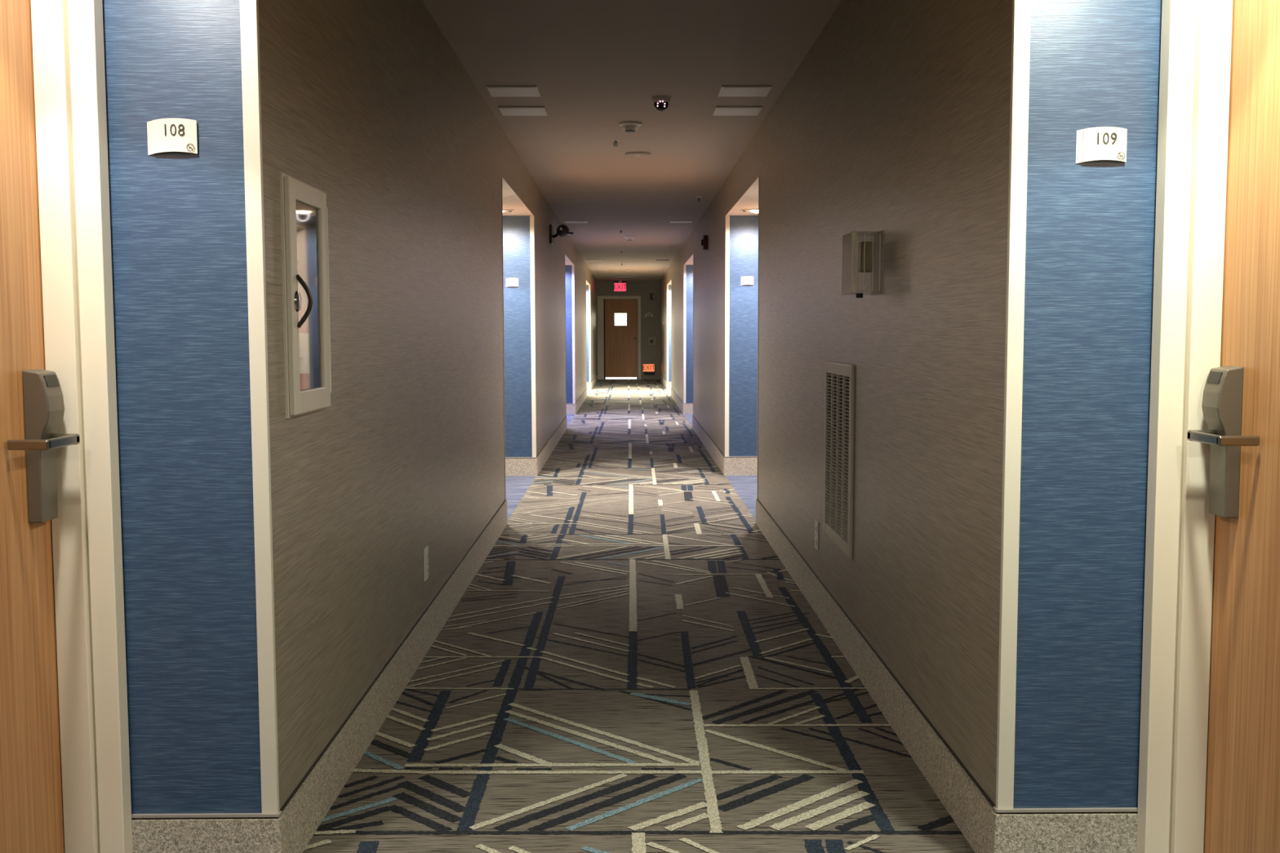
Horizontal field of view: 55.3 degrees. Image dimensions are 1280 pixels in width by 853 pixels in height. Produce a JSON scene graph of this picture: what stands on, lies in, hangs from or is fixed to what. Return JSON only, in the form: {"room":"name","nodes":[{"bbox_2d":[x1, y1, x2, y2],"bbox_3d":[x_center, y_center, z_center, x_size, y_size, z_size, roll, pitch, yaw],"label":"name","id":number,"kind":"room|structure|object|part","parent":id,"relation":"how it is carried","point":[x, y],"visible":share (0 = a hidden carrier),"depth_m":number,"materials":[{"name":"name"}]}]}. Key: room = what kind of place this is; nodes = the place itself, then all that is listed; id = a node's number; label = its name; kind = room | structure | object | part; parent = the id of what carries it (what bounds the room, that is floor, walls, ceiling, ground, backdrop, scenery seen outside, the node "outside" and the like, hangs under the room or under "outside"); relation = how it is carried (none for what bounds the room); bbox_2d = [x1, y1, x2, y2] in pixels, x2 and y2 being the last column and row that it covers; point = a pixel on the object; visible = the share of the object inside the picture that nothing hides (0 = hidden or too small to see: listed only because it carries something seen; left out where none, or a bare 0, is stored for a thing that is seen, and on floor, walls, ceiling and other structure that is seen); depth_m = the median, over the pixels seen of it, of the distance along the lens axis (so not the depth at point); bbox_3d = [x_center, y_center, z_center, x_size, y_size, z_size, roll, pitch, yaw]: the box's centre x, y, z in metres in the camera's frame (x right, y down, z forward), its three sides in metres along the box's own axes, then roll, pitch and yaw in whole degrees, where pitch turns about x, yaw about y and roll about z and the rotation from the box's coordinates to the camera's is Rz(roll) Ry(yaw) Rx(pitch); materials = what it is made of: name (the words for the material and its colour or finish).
{"room":"hotel corridor","nodes":[
{"label":"hotel corridor","id":0,"kind":"room"},
{"bbox_2d":[102,0,596,813],"bbox_3d":[-1.206,-1.297,16.394,0.550,2.440,27.727,0,4,-1],"label":"wall","id":1,"kind":"structure","parent":0,"point":[367,104],"depth_m":2.93,"materials":[{"name":"beige paper"}]},
{"bbox_2d":[146,118,197,155],"bbox_3d":[-0.972,-0.602,2.538,0.104,0.074,0.014,0,4,-1],"label":"room sign","id":2,"kind":"object","parent":1,"relation":"attached to","point":[164,135],"visible":1,"depth_m":2.53,"materials":[{"name":"beige plastic"}]},
{"bbox_2d":[240,0,279,813],"bbox_3d":[-0.807,-0.149,2.586,0.034,1.986,0.016,0,4,-1],"label":"trim","id":3,"kind":"structure","parent":1,"relation":"attached to","point":[249,9],"depth_m":2.59,"materials":[{"name":"beige"}]},
{"bbox_2d":[280,172,331,418],"bbox_3d":[-0.834,-0.302,2.890,0.185,0.544,0.343,0,4,-1],"label":"fire extinguisher cabinet","id":4,"kind":"object","parent":1,"relation":"attached to","point":[304,208],"visible":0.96,"depth_m":2.98,"materials":[{"name":"beige metal"}]},
{"bbox_2d":[297,259,310,390],"bbox_3d":[-0.835,-0.229,2.915,0.099,0.343,0.145,2,5,23],"label":"fire extinguisher","id":5,"kind":"object","parent":4,"relation":"in","point":[304,330],"visible":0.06,"depth_m":2.89,"materials":[{"name":"red metal"}]},
{"bbox_3d":[-0.759,-0.283,2.766,0.040,0.122,0.012,0,4,-1],"label":"bow handle","id":6,"kind":"part","parent":4,"relation":"part of","materials":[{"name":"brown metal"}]},
{"bbox_2d":[131,498,506,852],"bbox_3d":[-0.969,0.726,5.146,0.330,0.158,5.003,0,4,-1],"label":"baseboard","id":7,"kind":"structure","parent":1,"relation":"attached to","point":[290,830],"depth_m":3.04,"materials":[{"name":"stone"}]},
{"bbox_2d":[423,546,428,581],"bbox_3d":[-0.806,0.517,4.617,0.009,0.122,0.078,0,4,-1],"label":"wall outlet","id":8,"kind":"object","parent":1,"relation":"attached to","point":[426,548],"visible":1,"depth_m":4.60,"materials":[{"name":"white plastic"}]},
{"bbox_2d":[501,176,506,498],"bbox_3d":[-0.856,-0.537,7.543,0.034,1.986,0.016,0,4,-1],"label":"trim","id":9,"kind":"structure","parent":1,"relation":"attached to","point":[501,176],"depth_m":7.53,"materials":[{"name":"beige"}]},
{"bbox_2d":[506,277,518,286],"bbox_3d":[-1.050,-1.184,10.045,0.104,0.074,0.014,0,4,-1],"label":"room sign","id":10,"kind":"object","parent":1,"relation":"attached to","point":[512,282],"visible":1,"depth_m":10.04,"materials":[{"name":"beige plastic"}]},
{"bbox_2d":[529,215,536,457],"bbox_3d":[-0.882,-0.736,10.092,0.034,1.986,0.016,0,4,-1],"label":"trim","id":11,"kind":"structure","parent":1,"relation":"attached to","point":[531,217],"depth_m":10.08,"materials":[{"name":"beige"}]},
{"bbox_2d":[505,415,567,475],"bbox_3d":[-1.044,0.140,12.653,0.330,0.158,5.003,0,4,-1],"label":"baseboard","id":12,"kind":"structure","parent":1,"relation":"attached to","point":[514,466],"depth_m":10.16,"materials":[{"name":"stone"}]},
{"bbox_2d":[549,224,573,245],"bbox_3d":[-0.774,-1.907,12.151,0.235,0.187,0.380,0,4,-1],"label":"camera","id":13,"kind":"object","parent":1,"relation":"attached to","point":[562,230],"visible":1,"depth_m":12.02,"materials":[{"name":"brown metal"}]},
{"bbox_3d":[-0.881,-1.909,12.190,0.022,0.185,0.300,0,4,-1],"label":"mount plate","id":14,"kind":"part","parent":13,"relation":"part of","materials":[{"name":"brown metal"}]},
{"bbox_2d":[564,275,566,415],"bbox_3d":[-0.932,-1.123,15.049,0.034,1.986,0.016,0,4,-1],"label":"trim","id":15,"kind":"structure","parent":1,"relation":"attached to","point":[565,276],"depth_m":15.02,"materials":[{"name":"beige"}]},
{"bbox_2d":[571,265,575,403],"bbox_3d":[-0.957,-1.322,17.599,0.034,1.986,0.016,0,4,-1],"label":"trim","id":16,"kind":"structure","parent":1,"relation":"attached to","point":[572,266],"depth_m":17.59,"materials":[{"name":"beige"}]},
{"bbox_2d":[566,387,586,414],"bbox_3d":[-1.120,-0.447,20.160,0.330,0.158,5.003,0,4,-1],"label":"baseboard","id":17,"kind":"structure","parent":1,"relation":"attached to","point":[571,408],"depth_m":18.00,"materials":[{"name":"stone"}]},
{"bbox_2d":[586,363,586,387],"bbox_3d":[-1.007,-1.710,22.556,0.034,1.986,0.016,0,4,-1],"label":"trim","id":18,"kind":"structure","parent":1,"relation":"attached to","point":[586,363],"depth_m":22.61,"materials":[{"name":"beige"}]},
{"bbox_2d":[588,284,591,382],"bbox_3d":[-1.032,-1.909,25.106,0.034,1.986,0.016,0,4,-1],"label":"trim","id":19,"kind":"structure","parent":1,"relation":"attached to","point":[589,343],"depth_m":25.11,"materials":[{"name":"beige"}]},
{"bbox_2d":[586,373,597,389],"bbox_3d":[-1.196,-1.039,27.739,0.330,0.158,5.148,0,4,-1],"label":"baseboard","id":20,"kind":"structure","parent":1,"relation":"attached to","point":[589,384],"depth_m":25.93,"materials":[{"name":"carpet"}]},
{"bbox_2d":[502,177,533,215],"bbox_3d":[-1.117,-1.667,8.734,0.519,0.084,2.549,0,4,-1],"label":"ceiling","id":21,"kind":"structure","parent":0,"point":[511,200],"depth_m":9.06,"materials":[{"name":"beige paint"}]},
{"bbox_2d":[505,208,514,212],"bbox_3d":[-1.013,-1.678,9.511,0.064,0.016,0.064,0,4,-1],"label":"sensor","id":22,"kind":"object","parent":21,"relation":"attached to","point":[506,210],"visible":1,"depth_m":9.48,"materials":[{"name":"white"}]},
{"bbox_2d":[564,253,573,265],"bbox_3d":[-1.193,-2.254,16.241,0.519,0.084,2.549,0,4,-1],"label":"ceiling","id":23,"kind":"structure","parent":0,"point":[567,262],"depth_m":16.64,"materials":[{"name":"beige paint"}]},
{"bbox_2d":[596,280,660,379],"bbox_3d":[-0.283,-2.385,30.295,2.575,2.440,0.140,0,4,-1],"label":"wall","id":24,"kind":"structure","parent":0,"point":[650,326],"depth_m":30.20,"materials":[{"name":"grey paint"}]},
{"bbox_2d":[597,295,640,379],"bbox_3d":[-0.515,-2.196,30.290,1.074,2.065,0.174,0,4,-1],"label":"door","id":25,"kind":"structure","parent":24,"relation":"in","point":[619,347],"depth_m":30.26,"materials":[{"name":"brown wood"}]},
{"bbox_2d":[642,364,654,374],"bbox_3d":[0.218,-1.415,30.283,0.307,0.275,0.045,0,4,-1],"label":"exit sign","id":26,"kind":"object","parent":24,"relation":"attached to","point":[648,369],"visible":1,"depth_m":30.27,"materials":[{"name":"orange plastic"}]},
{"bbox_3d":[0.214,-1.451,30.265,0.276,0.176,0.004,0,4,-1],"label":"lit panel","id":27,"kind":"part","parent":26,"relation":"part of","materials":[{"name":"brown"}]},
{"bbox_2d":[644,312,653,317],"bbox_3d":[0.221,-2.755,30.194,0.220,0.120,0.014,0,4,-1],"label":"sign","id":28,"kind":"object","parent":24,"relation":"attached to","point":[647,313],"visible":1,"depth_m":30.19,"materials":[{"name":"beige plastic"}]},
{"bbox_2d":[648,337,655,344],"bbox_3d":[0.303,-2.121,30.234,0.170,0.190,0.035,0,4,-1],"label":"wall panel","id":29,"kind":"object","parent":24,"relation":"attached to","point":[651,340],"visible":1,"depth_m":30.24,"materials":[{"name":"beige paint"}]},
{"bbox_2d":[649,293,654,299],"bbox_3d":[0.305,-3.202,30.139,0.110,0.160,0.055,0,4,-1],"label":"fire alarm strobe","id":30,"kind":"object","parent":24,"relation":"attached to","point":[651,295],"visible":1,"depth_m":30.13,"materials":[{"name":"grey plastic"}]},
{"bbox_2d":[422,0,841,280],"bbox_3d":[-0.110,-2.265,12.551,1.615,0.116,35.460,0,4,-1],"label":"ceiling","id":31,"kind":"structure","parent":0,"point":[594,66],"depth_m":6.35,"materials":[{"name":"beige paint"}]},
{"bbox_2d":[486,85,540,96],"bbox_3d":[-0.650,-1.729,6.308,0.256,0.010,0.256,0,4,-1],"label":"recessed light","id":32,"kind":"object","parent":31,"relation":"in","point":[495,91],"visible":1,"depth_m":6.28,"materials":[{"name":"white plastic"}]},
{"bbox_2d":[497,106,547,115],"bbox_3d":[-0.656,-1.773,6.877,0.256,0.010,0.256,0,4,-1],"label":"recessed light","id":33,"kind":"object","parent":31,"relation":"in","point":[505,110],"visible":1,"depth_m":6.84,"materials":[{"name":"white plastic"}]},
{"bbox_2d":[564,220,587,222],"bbox_3d":[-0.726,-2.318,13.845,0.256,0.010,0.256,0,4,-1],"label":"recessed light","id":34,"kind":"object","parent":31,"relation":"in","point":[565,221],"visible":1,"depth_m":13.77,"materials":[{"name":"white plastic"}]},
{"bbox_2d":[564,221,586,222],"bbox_3d":[-0.726,-2.314,13.845,0.232,0.002,0.232,0,4,-1],"label":"diffuser","id":35,"kind":"object","parent":34,"relation":"attached to","point":[565,221],"depth_m":13.82,"materials":[{"name":"white"}]},
{"bbox_2d":[586,259,601,261],"bbox_3d":[-0.801,-2.904,21.352,0.256,0.010,0.256,0,4,-1],"label":"recessed light","id":36,"kind":"object","parent":31,"relation":"in","point":[587,260],"visible":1,"depth_m":21.24,"materials":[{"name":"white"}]},
{"bbox_2d":[611,138,619,146],"bbox_3d":[-0.159,-1.841,7.939,0.056,0.042,0.056,0,4,-1],"label":"sprinkler head","id":37,"kind":"object","parent":31,"relation":"attached to","point":[615,140],"visible":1,"depth_m":7.93},
{"bbox_2d":[613,280,626,291],"bbox_3d":[-0.483,-3.449,29.998,0.324,0.272,0.042,0,4,-1],"label":"exit sign","id":38,"kind":"object","parent":31,"relation":"hanging from","point":[618,286],"visible":1,"depth_m":29.98,"materials":[{"name":"red plastic"}]},
{"bbox_3d":[-0.489,-3.419,29.984,0.286,0.191,0.004,0,4,-1],"label":"lit panel","id":39,"kind":"part","parent":38,"relation":"part of","materials":[{"name":"red plastic"}]},
{"bbox_2d":[616,276,635,278],"bbox_3d":[-0.328,-3.445,28.296,0.440,0.016,0.200,0,4,-1],"label":"ceiling vent","id":40,"kind":"object","parent":31,"relation":"in","point":[616,277],"visible":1,"depth_m":28.23,"materials":[{"name":"white metal"}]},
{"bbox_2d":[624,235,635,240],"bbox_3d":[-0.136,-2.470,16.056,0.140,0.052,0.140,0,4,-1],"label":"smoke detector","id":41,"kind":"object","parent":31,"relation":"attached to","point":[628,237],"visible":1,"depth_m":16.01,"materials":[{"name":"white plastic"}]},
{"bbox_2d":[618,120,641,132],"bbox_3d":[-0.058,-1.787,7.303,0.140,0.052,0.140,0,4,-1],"label":"smoke detector","id":42,"kind":"object","parent":31,"relation":"attached to","point":[627,126],"visible":1,"depth_m":7.26,"materials":[{"name":"white plastic"}]},
{"bbox_2d":[651,95,671,111],"bbox_3d":[0.113,-1.714,6.508,0.104,0.073,0.104,0,4,-1],"label":"dome camera","id":43,"kind":"object","parent":31,"relation":"attached to","point":[660,102],"visible":1,"depth_m":6.47,"materials":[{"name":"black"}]},
{"bbox_2d":[669,220,693,222],"bbox_3d":[0.469,-2.321,13.857,0.256,0.010,0.256,0,4,-1],"label":"recessed light","id":44,"kind":"object","parent":31,"relation":"in","point":[671,221],"visible":1,"depth_m":13.80,"materials":[{"name":"white"}]},
{"bbox_2d":[671,221,692,222],"bbox_3d":[0.469,-2.317,13.857,0.232,0.002,0.232,0,4,-1],"label":"diffuser","id":45,"kind":"object","parent":44,"relation":"attached to","point":[671,221],"depth_m":13.85,"materials":[{"name":"white"}]},
{"bbox_2d":[712,106,762,115],"bbox_3d":[0.547,-1.777,6.888,0.256,0.010,0.256,0,4,-1],"label":"recessed light","id":46,"kind":"object","parent":31,"relation":"in","point":[719,110],"visible":1,"depth_m":6.86,"materials":[{"name":"white plastic"}]},
{"bbox_2d":[717,85,772,96],"bbox_3d":[0.540,-1.733,6.320,0.256,0.010,0.256,0,4,-1],"label":"recessed light","id":47,"kind":"object","parent":31,"relation":"in","point":[725,91],"visible":1,"depth_m":6.29,"materials":[{"name":"white plastic"}]},
{"bbox_2d":[302,379,974,852],"bbox_3d":[-0.108,0.218,12.755,2.604,0.022,35.280,0,4,-1],"label":"floor","id":48,"kind":"structure","parent":0,"point":[632,665],"depth_m":3.99,"materials":[{"name":"carpet"}]},
{"bbox_2d":[684,253,693,265],"bbox_3d":[0.897,-2.260,16.262,0.510,0.084,2.549,0,4,-1],"label":"ceiling","id":49,"kind":"structure","parent":0,"point":[690,262],"depth_m":16.70,"materials":[{"name":"beige paint"}]},
{"bbox_2d":[725,177,758,215],"bbox_3d":[0.972,-1.674,8.755,0.510,0.084,2.549,0,4,-1],"label":"ceiling","id":50,"kind":"structure","parent":0,"point":[749,199],"depth_m":9.04,"materials":[{"name":"beige paint"}]},
{"bbox_2d":[747,208,758,213],"bbox_3d":[0.921,-1.682,9.561,0.170,0.024,0.170,0,4,-1],"label":"recessed light","id":51,"kind":"object","parent":50,"relation":"in","point":[755,211],"visible":0.56,"depth_m":9.52,"materials":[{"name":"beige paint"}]},
{"bbox_2d":[660,0,1162,808],"bbox_3d":[0.918,-1.303,16.415,0.550,2.440,27.727,0,4,-1],"label":"wall","id":52,"kind":"structure","parent":0,"point":[894,122],"depth_m":2.96,"materials":[{"name":"grey paint"}]},
{"bbox_2d":[660,373,671,389],"bbox_3d":[0.683,-1.045,27.757,0.321,0.158,5.148,0,4,-1],"label":"baseboard","id":53,"kind":"structure","parent":52,"relation":"attached to","point":[667,384],"depth_m":25.78,"materials":[{"name":"carpet"}]},
{"bbox_2d":[666,284,668,382],"bbox_3d":[0.570,-1.914,25.122,0.034,1.986,0.016,0,4,-1],"label":"trim","id":54,"kind":"structure","parent":52,"relation":"attached to","point":[667,285],"depth_m":25.11,"materials":[{"name":"beige"}]},
{"bbox_2d":[671,279,671,387],"bbox_3d":[0.596,-1.715,22.572,0.034,1.986,0.016,0,4,-1],"label":"trim","id":55,"kind":"structure","parent":52,"relation":"attached to","point":[671,279],"depth_m":22.57,"materials":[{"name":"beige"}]},
{"bbox_2d":[671,387,693,413],"bbox_3d":[0.759,-0.453,20.178,0.321,0.158,5.003,0,4,-1],"label":"baseboard","id":56,"kind":"structure","parent":52,"relation":"attached to","point":[686,408],"depth_m":18.03,"materials":[{"name":"carpet"}]},
{"bbox_2d":[683,265,685,403],"bbox_3d":[0.645,-1.327,17.615,0.034,1.986,0.016,0,4,-1],"label":"trim","id":57,"kind":"structure","parent":52,"relation":"attached to","point":[684,266],"depth_m":17.61,"materials":[{"name":"beige wood"}]},
{"bbox_2d":[701,235,707,250],"bbox_3d":[0.650,-1.858,12.360,0.062,0.142,0.140,0,4,-1],"label":"fire alarm strobe","id":58,"kind":"object","parent":52,"relation":"attached to","point":[704,241],"visible":1,"depth_m":12.29,"materials":[{"name":"red plastic"}]},
{"bbox_2d":[692,415,757,475],"bbox_3d":[0.834,0.134,12.671,0.321,0.158,5.003,0,4,-1],"label":"baseboard","id":59,"kind":"structure","parent":52,"relation":"attached to","point":[728,465],"depth_m":10.18,"materials":[{"name":"stone"}]},
{"bbox_2d":[724,215,729,456],"bbox_3d":[0.721,-0.741,10.108,0.034,1.986,0.016,0,4,-1],"label":"trim","id":60,"kind":"structure","parent":52,"relation":"attached to","point":[727,217],"depth_m":10.09,"materials":[{"name":"beige"}]},
{"bbox_2d":[741,275,753,284],"bbox_3d":[0.883,-1.200,10.063,0.104,0.074,0.014,0,4,-1],"label":"room sign","id":61,"kind":"object","parent":52,"relation":"attached to","point":[745,280],"visible":1,"depth_m":10.06,"materials":[{"name":"beige plastic"}]},
{"bbox_2d":[756,176,759,497],"bbox_3d":[0.746,-0.542,7.558,0.034,1.986,0.016,0,4,-1],"label":"trim","id":62,"kind":"structure","parent":52,"relation":"attached to","point":[758,176],"depth_m":7.56,"materials":[{"name":"beige"}]},
{"bbox_2d":[814,520,818,551],"bbox_3d":[0.754,0.464,5.225,0.009,0.122,0.078,0,4,-1],"label":"wall outlet","id":63,"kind":"object","parent":52,"relation":"attached to","point":[816,522],"visible":1,"depth_m":5.21,"materials":[{"name":"white plastic"}]},
{"bbox_2d":[822,360,854,559],"bbox_3d":[0.757,0.107,4.675,0.012,0.698,0.600,0,4,-1],"label":"air vent","id":64,"kind":"object","parent":52,"relation":"in","point":[839,378],"visible":1,"depth_m":4.64,"materials":[{"name":"beige metal"}]},
{"bbox_2d":[841,231,882,297],"bbox_3d":[0.715,-0.518,3.932,0.106,0.212,0.194,0,4,-1],"label":"wall dispenser","id":65,"kind":"object","parent":52,"relation":"attached to","point":[864,249],"visible":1,"depth_m":3.87,"materials":[{"name":"clear plastic"}]},
{"bbox_2d":[755,497,1137,852],"bbox_3d":[0.909,0.720,5.165,0.321,0.158,5.003,0,4,-1],"label":"baseboard","id":66,"kind":"structure","parent":52,"relation":"attached to","point":[987,828],"depth_m":3.03,"materials":[{"name":"stone"}]},
{"bbox_2d":[995,0,1031,808],"bbox_3d":[0.796,-0.154,2.601,0.034,1.986,0.016,0,4,-1],"label":"trim","id":67,"kind":"structure","parent":52,"relation":"attached to","point":[1021,9],"depth_m":2.60,"materials":[{"name":"beige"}]},
{"bbox_2d":[1075,126,1127,163],"bbox_3d":[0.966,-0.589,2.558,0.104,0.074,0.014,0,4,-1],"label":"room sign","id":68,"kind":"object","parent":52,"relation":"attached to","point":[1100,143],"visible":1,"depth_m":2.56,"materials":[{"name":"beige plastic"}]},
{"bbox_3d":[-1.179,0.028,1.313,0.160,2.148,2.549,0,4,-1],"label":"wall","id":69,"kind":"structure","parent":0,"visible":0},
{"bbox_2d":[0,0,133,852],"bbox_3d":[-1.181,-0.004,2.066,0.170,2.095,1.023,0,4,-1],"label":"door","id":70,"kind":"structure","parent":69,"relation":"in","point":[65,781],"depth_m":2.49,"materials":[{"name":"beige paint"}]},
{"bbox_3d":[-1.176,0.030,2.414,0.080,0.022,0.139,0,4,-1],"label":"lever handle","id":71,"kind":"part","parent":70,"relation":"part of","materials":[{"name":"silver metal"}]},
{"bbox_3d":[-1.181,-0.004,2.066,0.170,2.095,1.023,0,4,-1],"label":"frame","id":72,"kind":"part","parent":70,"relation":"part of","materials":[{"name":"beige paint"}]},
{"bbox_3d":[1.185,0.021,1.336,0.160,2.148,2.549,0,4,-1],"label":"wall","id":73,"kind":"structure","parent":0,"visible":0},
{"bbox_2d":[1136,0,1279,852],"bbox_3d":[1.173,-0.011,2.089,0.170,2.095,1.023,0,4,-1],"label":"door","id":74,"kind":"structure","parent":73,"relation":"in","point":[1209,762],"depth_m":2.50,"materials":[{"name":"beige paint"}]},
{"bbox_3d":[1.173,-0.011,2.089,0.170,2.095,1.023,0,4,-1],"label":"frame","id":75,"kind":"part","parent":74,"relation":"part of","materials":[{"name":"beige paint"}]},
{"bbox_3d":[1.160,0.023,2.436,0.080,0.022,0.139,0,4,-1],"label":"lever handle","id":76,"kind":"part","parent":74,"relation":"part of","materials":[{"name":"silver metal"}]},
{"label":"outside","id":77,"kind":"structure","parent":0,"visible":0},
{"bbox_2d":[605,313,636,378],"bbox_3d":[-0.488,-2.584,31.180,2.450,2.800,1.660,0,4,-1],"label":"wall","id":78,"kind":"structure","parent":77,"point":[620,319],"depth_m":31.89,"materials":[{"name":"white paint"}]}
]}

